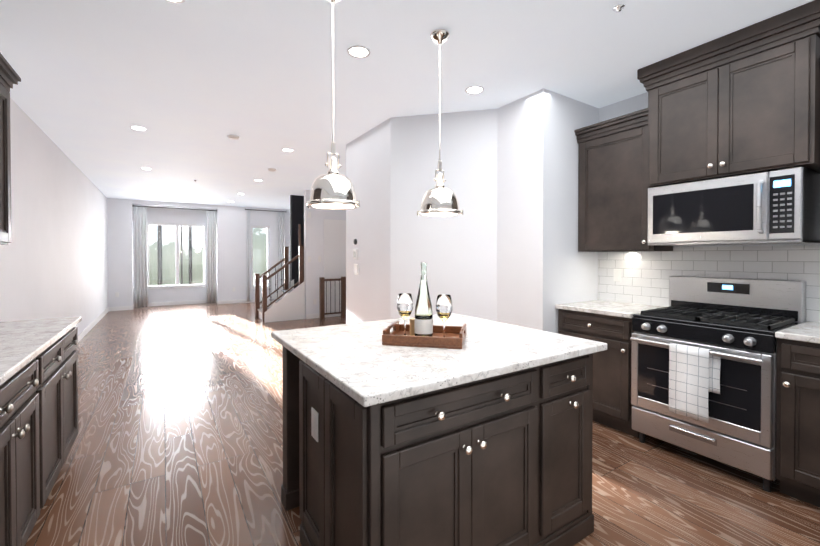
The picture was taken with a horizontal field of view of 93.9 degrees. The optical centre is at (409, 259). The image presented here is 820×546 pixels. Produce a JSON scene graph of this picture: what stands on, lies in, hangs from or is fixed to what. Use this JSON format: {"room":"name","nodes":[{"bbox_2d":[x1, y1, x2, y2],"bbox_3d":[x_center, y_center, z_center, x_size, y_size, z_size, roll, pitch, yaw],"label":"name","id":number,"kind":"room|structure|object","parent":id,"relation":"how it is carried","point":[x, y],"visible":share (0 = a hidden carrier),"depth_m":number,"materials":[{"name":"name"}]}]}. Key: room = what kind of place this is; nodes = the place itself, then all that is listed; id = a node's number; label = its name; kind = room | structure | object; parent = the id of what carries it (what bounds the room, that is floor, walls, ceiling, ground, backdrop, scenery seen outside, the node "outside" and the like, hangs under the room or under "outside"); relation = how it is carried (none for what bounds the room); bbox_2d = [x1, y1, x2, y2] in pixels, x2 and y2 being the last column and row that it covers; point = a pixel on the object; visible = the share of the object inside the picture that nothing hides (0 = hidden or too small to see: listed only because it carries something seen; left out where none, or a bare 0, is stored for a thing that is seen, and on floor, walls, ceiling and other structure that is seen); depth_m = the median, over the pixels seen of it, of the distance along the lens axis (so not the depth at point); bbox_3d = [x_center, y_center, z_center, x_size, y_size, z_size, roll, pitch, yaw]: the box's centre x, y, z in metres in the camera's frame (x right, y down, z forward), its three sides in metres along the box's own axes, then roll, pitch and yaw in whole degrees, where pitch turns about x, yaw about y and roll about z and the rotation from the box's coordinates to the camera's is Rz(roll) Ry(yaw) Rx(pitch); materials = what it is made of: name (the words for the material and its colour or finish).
{"room":"kitchen","nodes":[
{"label":"kitchen","id":0,"kind":"room"},
{"bbox_2d":[0,97,107,334],"bbox_3d":[-3.755,-0.063,3.652,0.120,2.720,13.340,0,1,-33],"label":"wall","id":1,"kind":"structure","parent":0,"point":[54,258],"depth_m":4.50,"materials":[{"name":"paint"}]},
{"bbox_2d":[0,65,15,244],"bbox_3d":[-2.343,-0.583,1.890,0.340,0.995,0.843,0,1,-33],"label":"upper cabinet","id":2,"kind":"object","parent":1,"relation":"attached to","point":[9,77],"depth_m":2.26,"materials":[{"name":"brown wood"}]},
{"bbox_2d":[107,198,289,306],"bbox_3d":[-5.505,-0.133,10.687,4.570,2.720,0.620,0,1,-33],"label":"wall","id":3,"kind":"structure","parent":0,"point":[230,248],"depth_m":10.50,"materials":[{"name":"paint"}]},
{"bbox_2d":[132,205,216,307],"bbox_3d":[-6.097,-0.081,10.020,1.886,2.548,0.080,0,1,-33],"label":"curtain","id":4,"kind":"object","parent":3,"relation":"hanging from","point":[140,263],"visible":1,"depth_m":9.64,"materials":[{"name":"grey fabric"}]},
{"bbox_2d":[147,223,205,288],"bbox_3d":[-6.328,-0.100,10.415,1.450,1.740,0.125,0,1,-33],"label":"window","id":5,"kind":"structure","parent":3,"relation":"in","point":[177,263],"depth_m":10.42,"materials":[{"name":"white"}]},
{"bbox_2d":[78,298,340,341],"bbox_3d":[-1.921,1.232,5.146,4.570,0.100,13.600,0,1,-33],"label":"baseboard","id":6,"kind":"structure","parent":3,"relation":"attached to","point":[85,331],"depth_m":9.40,"materials":[{"name":"white"}]},
{"bbox_2d":[250,226,268,288],"bbox_3d":[-4.343,-0.062,11.101,0.590,1.810,0.125,0,1,-33],"label":"window","id":7,"kind":"structure","parent":3,"relation":"in","point":[252,256],"depth_m":11.08,"materials":[{"name":"white"}]},
{"bbox_2d":[245,209,285,300],"bbox_3d":[-4.171,-0.127,11.119,1.156,2.618,0.080,0,1,-33],"label":"window curtain","id":8,"kind":"object","parent":3,"relation":"hanging from","point":[281,230],"visible":0.9,"depth_m":11.30,"materials":[{"name":"grey fabric"}]},
{"bbox_2d":[290,195,303,288],"bbox_3d":[-2.314,-0.402,9.042,0.990,2.150,0.100,0,1,-33],"label":"wall","id":9,"kind":"structure","parent":0,"point":[296,210],"depth_m":8.79,"materials":[{"name":"black paint"}]},
{"bbox_2d":[304,190,345,318],"bbox_3d":[-1.834,-0.110,8.355,0.930,2.720,0.120,0,1,-33],"label":"wall","id":10,"kind":"structure","parent":0,"point":[314,243],"depth_m":8.15,"materials":[{"name":"paint"}]},
{"bbox_2d":[324,219,345,316],"bbox_3d":[-1.634,0.190,8.404,0.535,2.120,0.017,0,1,-33],"label":"door","id":11,"kind":"structure","parent":10,"relation":"attached to","point":[334,249],"depth_m":8.39,"materials":[{"name":"white paint"}]},
{"bbox_2d":[0,0,813,209],"bbox_3d":[-1.921,-1.488,5.119,4.810,0.100,13.840,0,1,-33],"label":"ceiling","id":12,"kind":"structure","parent":0,"point":[189,85],"depth_m":2.85,"materials":[{"name":"paint"}]},
{"bbox_2d":[130,126,146,130],"bbox_3d":[-2.949,-1.425,4.159,0.155,0.006,0.155,0,1,-39],"label":"recessed light","id":13,"kind":"object","parent":12,"relation":"in","point":[138,128],"depth_m":4.16,"materials":[{"name":"white"}]},
{"bbox_2d":[165,0,185,3],"bbox_3d":[-1.269,-1.404,2.018,0.155,0.006,0.155,0,1,-39],"label":"recessed light","id":14,"kind":"object","parent":12,"relation":"in","point":[172,1],"depth_m":2.08,"materials":[{"name":"white"}]},
{"bbox_2d":[227,135,238,139],"bbox_3d":[-2.030,-1.415,4.386,0.123,0.030,0.193,0,1,-33],"label":"smoke detector","id":15,"kind":"object","parent":12,"relation":"attached to","point":[233,137],"depth_m":4.41,"materials":[{"name":"white plastic"}]},
{"bbox_2d":[282,148,293,151],"bbox_3d":[-1.599,-1.434,5.018,0.155,0.006,0.155,0,1,-39],"label":"recessed light","id":16,"kind":"object","parent":12,"relation":"in","point":[285,149],"depth_m":5.03,"materials":[{"name":"white"}]},
{"bbox_2d":[306,0,359,210],"bbox_3d":[-0.404,-0.840,2.010,0.276,1.131,0.276,0,1,-33],"label":"pendant light","id":17,"kind":"object","parent":12,"relation":"hanging from","point":[332,189],"visible":1,"depth_m":1.95,"materials":[{"name":"silver metal"}]},
{"bbox_2d":[347,45,369,57],"bbox_3d":[-0.348,-1.410,2.600,0.155,0.006,0.155,0,1,18],"label":"recessed light","id":18,"kind":"object","parent":12,"relation":"in","point":[356,51],"depth_m":2.59,"materials":[{"name":"white"}]},
{"bbox_2d":[417,29,462,217],"bbox_3d":[0.187,-0.844,2.404,0.276,1.131,0.276,0,1,-33],"label":"pendant light","id":19,"kind":"object","parent":12,"relation":"hanging from","point":[439,200],"visible":1,"depth_m":2.35,"materials":[{"name":"silver metal"}]},
{"bbox_2d":[465,86,483,93],"bbox_3d":[0.540,-1.415,3.197,0.155,0.006,0.155,0,1,33],"label":"recessed light","id":20,"kind":"object","parent":12,"relation":"in","point":[472,89],"depth_m":3.19,"materials":[{"name":"white"}]},
{"bbox_2d":[613,4,624,11],"bbox_3d":[1.144,-1.392,2.095,0.066,0.030,0.057,0,1,-33],"label":"sprinkler","id":21,"kind":"object","parent":12,"relation":"attached to","point":[618,8],"depth_m":2.13,"materials":[{"name":"white plastic"}]},
{"bbox_2d":[25,302,819,545],"bbox_3d":[-1.921,1.332,5.147,4.810,0.100,13.840,0,1,-33],"label":"floor","id":22,"kind":"structure","parent":0,"point":[178,441],"depth_m":2.42,"materials":[{"name":"brown wood"}]},
{"bbox_2d":[0,353,47,545],"bbox_3d":[-1.797,0.878,1.321,0.626,0.885,0.719,0,1,-33],"label":"base cabinet","id":23,"kind":"object","parent":22,"relation":"on","point":[38,396],"depth_m":1.59,"materials":[{"name":"brown wood"}]},
{"bbox_2d":[0,317,81,388],"bbox_3d":[-2.057,0.414,1.734,0.641,0.033,1.703,0,1,-33],"label":"countertop","id":24,"kind":"structure","parent":23,"relation":"on","point":[21,342],"depth_m":1.91,"materials":[{"name":"white stone"}]},
{"bbox_2d":[44,327,77,495],"bbox_3d":[-2.252,0.871,2.026,0.626,0.885,0.959,0,1,-33],"label":"base cabinet","id":25,"kind":"object","parent":22,"relation":"on","point":[61,361],"depth_m":2.15,"materials":[{"name":"brown wood"}]},
{"bbox_2d":[254,224,304,322],"bbox_3d":[-2.403,0.235,8.435,1.796,2.028,0.825,0,1,-33],"label":"staircase","id":26,"kind":"structure","parent":22,"relation":"on","point":[286,302],"depth_m":8.01,"materials":[{"name":"white paint"}]},
{"bbox_2d":[319,277,345,319],"bbox_3d":[-1.647,0.812,8.176,0.564,0.880,0.084,0,1,-33],"label":"guard railing","id":27,"kind":"object","parent":22,"relation":"on","point":[322,280],"visible":1,"depth_m":8.14,"materials":[{"name":"brown wood"}]},
{"bbox_2d":[281,345,606,545],"bbox_3d":[0.100,0.871,1.940,1.238,0.885,1.100,0,1,-33],"label":"kitchen island","id":28,"kind":"object","parent":22,"relation":"on","point":[482,436],"depth_m":1.47,"materials":[{"name":"brown wood"}]},
{"bbox_2d":[271,313,606,408],"bbox_3d":[0.089,0.412,1.960,1.280,0.033,1.160,0,1,-33],"label":"island countertop","id":29,"kind":"structure","parent":28,"relation":"on","point":[353,358],"depth_m":1.63,"materials":[{"name":"white stone"}]},
{"bbox_2d":[382,321,466,348],"bbox_3d":[0.082,0.361,1.883,0.370,0.070,0.300,0,1,12],"label":"tray","id":30,"kind":"object","parent":29,"relation":"on","point":[454,337],"visible":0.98,"depth_m":1.76,"materials":[{"name":"brown wood"}]},
{"bbox_2d":[397,293,412,334],"bbox_3d":[-0.025,0.276,1.884,0.080,0.215,0.080,0,1,-33],"label":"wine glass","id":31,"kind":"object","parent":30,"relation":"on","point":[404,304],"visible":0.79,"depth_m":1.85,"materials":[{"name":"clear glass"}]},
{"bbox_2d":[410,318,414,335],"bbox_3d":[0.031,0.341,1.929,0.066,0.085,0.066,0,1,-33],"label":"cork","id":32,"kind":"object","parent":30,"relation":"on","point":[412,326],"visible":0.35,"depth_m":1.90,"materials":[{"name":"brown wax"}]},
{"bbox_2d":[415,262,432,336],"bbox_3d":[0.066,0.199,1.854,0.089,0.370,0.089,0,1,-33],"label":"bottle","id":33,"kind":"object","parent":30,"relation":"on","point":[423,317],"visible":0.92,"depth_m":1.82,"materials":[{"name":"clear glass"}]},
{"bbox_2d":[436,294,452,336],"bbox_3d":[0.163,0.277,1.829,0.080,0.215,0.080,0,1,-33],"label":"wine glass","id":34,"kind":"object","parent":30,"relation":"on","point":[444,306],"visible":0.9,"depth_m":1.80,"materials":[{"name":"clear glass"}]},
{"bbox_2d":[557,308,638,437],"bbox_3d":[1.686,0.859,3.178,0.631,0.885,0.623,0,1,-33],"label":"base cabinet","id":35,"kind":"object","parent":22,"relation":"on","point":[612,406],"depth_m":2.90,"materials":[{"name":"brown wood"}]},
{"bbox_2d":[555,300,662,319],"bbox_3d":[1.678,0.400,3.173,0.646,0.033,0.632,0,1,-33],"label":"countertop","id":36,"kind":"structure","parent":35,"relation":"on","point":[600,307],"depth_m":3.07,"materials":[{"name":"white stone"}]},
{"bbox_2d":[630,276,805,491],"bbox_3d":[2.022,0.720,2.568,0.710,1.175,0.756,0,1,-33],"label":"range","id":37,"kind":"object","parent":22,"relation":"on","point":[737,323],"visible":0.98,"depth_m":2.42,"materials":[{"name":"silver metal"}]},
{"bbox_2d":[669,343,720,422],"bbox_3d":[1.747,0.755,2.359,0.043,0.439,0.257,0,1,-33],"label":"hanging towel","id":38,"kind":"object","parent":37,"relation":"hanging from","point":[694,376],"visible":0.94,"depth_m":2.35,"materials":[{"name":"white fabric"}]},
{"bbox_2d":[775,340,819,506],"bbox_3d":[2.425,0.871,2.034,0.631,0.885,0.573,0,1,-33],"label":"base cabinet","id":39,"kind":"object","parent":22,"relation":"on","point":[797,464],"depth_m":2.03,"materials":[{"name":"brown wood"}]},
{"bbox_2d":[775,321,819,343],"bbox_3d":[2.422,0.412,2.020,0.646,0.033,0.586,0,1,-33],"label":"countertop","id":40,"kind":"structure","parent":39,"relation":"on","point":[808,332],"depth_m":2.07,"materials":[{"name":"white stone"}]},
{"bbox_2d":[346,88,598,332],"bbox_3d":[0.490,-0.069,4.202,1.530,2.720,2.380,0,1,-33],"label":"wall","id":41,"kind":"structure","parent":0,"point":[503,248],"depth_m":3.65,"materials":[{"name":"paint"}]},
{"bbox_2d":[353,249,357,258],"bbox_3d":[-0.644,-0.062,4.523,0.025,0.120,0.100,0,1,-33],"label":"light switch","id":42,"kind":"object","parent":41,"relation":"attached to","point":[355,251],"depth_m":4.49,"materials":[{"name":"grey plastic"}]},
{"bbox_2d":[354,264,358,274],"bbox_3d":[-0.631,0.116,4.509,0.019,0.125,0.100,0,1,-33],"label":"light switch","id":43,"kind":"object","parent":41,"relation":"attached to","point":[356,266],"depth_m":4.49,"materials":[{"name":"grey plastic"}]},
{"bbox_2d":[599,92,819,321],"bbox_3d":[0.185,-0.088,6.195,0.120,2.720,13.340,0,1,-33],"label":"wall","id":44,"kind":"structure","parent":0,"point":[627,106],"depth_m":3.35,"materials":[{"name":"paint"}]},
{"bbox_2d":[575,116,672,251],"bbox_3d":[1.805,-0.587,3.247,0.340,1.034,0.629,0,1,-33],"label":"upper cabinet","id":45,"kind":"object","parent":44,"relation":"attached to","point":[613,201],"depth_m":3.16,"materials":[{"name":"brown wood"}]},
{"bbox_2d":[598,245,819,321],"bbox_3d":[2.491,0.149,2.506,0.008,0.482,2.638,0,1,-33],"label":"tile backsplash","id":46,"kind":"structure","parent":44,"relation":"attached to","point":[645,275],"depth_m":2.92,"materials":[{"name":"white tile"}]},
{"bbox_2d":[614,269,620,281],"bbox_3d":[1.871,0.141,3.452,0.008,0.115,0.070,0,1,-33],"label":"outlet","id":47,"kind":"object","parent":46,"relation":"attached to","point":[617,275],"visible":1,"depth_m":3.45,"materials":[{"name":"white plastic"}]},
{"bbox_2d":[642,16,819,187],"bbox_3d":[2.168,-0.925,2.581,0.450,0.776,0.864,0,1,-33],"label":"upper cabinet","id":48,"kind":"object","parent":44,"relation":"attached to","point":[745,100],"depth_m":2.38,"materials":[{"name":"brown wood"}]},
{"bbox_2d":[647,166,819,245],"bbox_3d":[2.138,-0.317,2.599,0.484,0.427,0.820,0,1,-33],"label":"microwave","id":49,"kind":"object","parent":48,"relation":"attached to","point":[780,206],"visible":1,"depth_m":2.39,"materials":[{"name":"silver metal"}]},
{"label":"outside","id":50,"kind":"structure","parent":0,"visible":0},
{"bbox_2d":[149,225,266,285],"bbox_3d":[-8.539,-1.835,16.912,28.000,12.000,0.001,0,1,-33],"label":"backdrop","id":51,"kind":"structure","parent":50,"point":[259,267],"depth_m":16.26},
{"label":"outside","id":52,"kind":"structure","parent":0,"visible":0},
{"bbox_2d":[157,225,191,284],"bbox_3d":[-8.077,-0.805,13.893,3.610,10.000,2.712,0,1,-33],"label":"trees","id":53,"kind":"object","parent":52,"point":[159,241],"depth_m":13.65,"materials":[{"name":"grey plant"}]}
]}

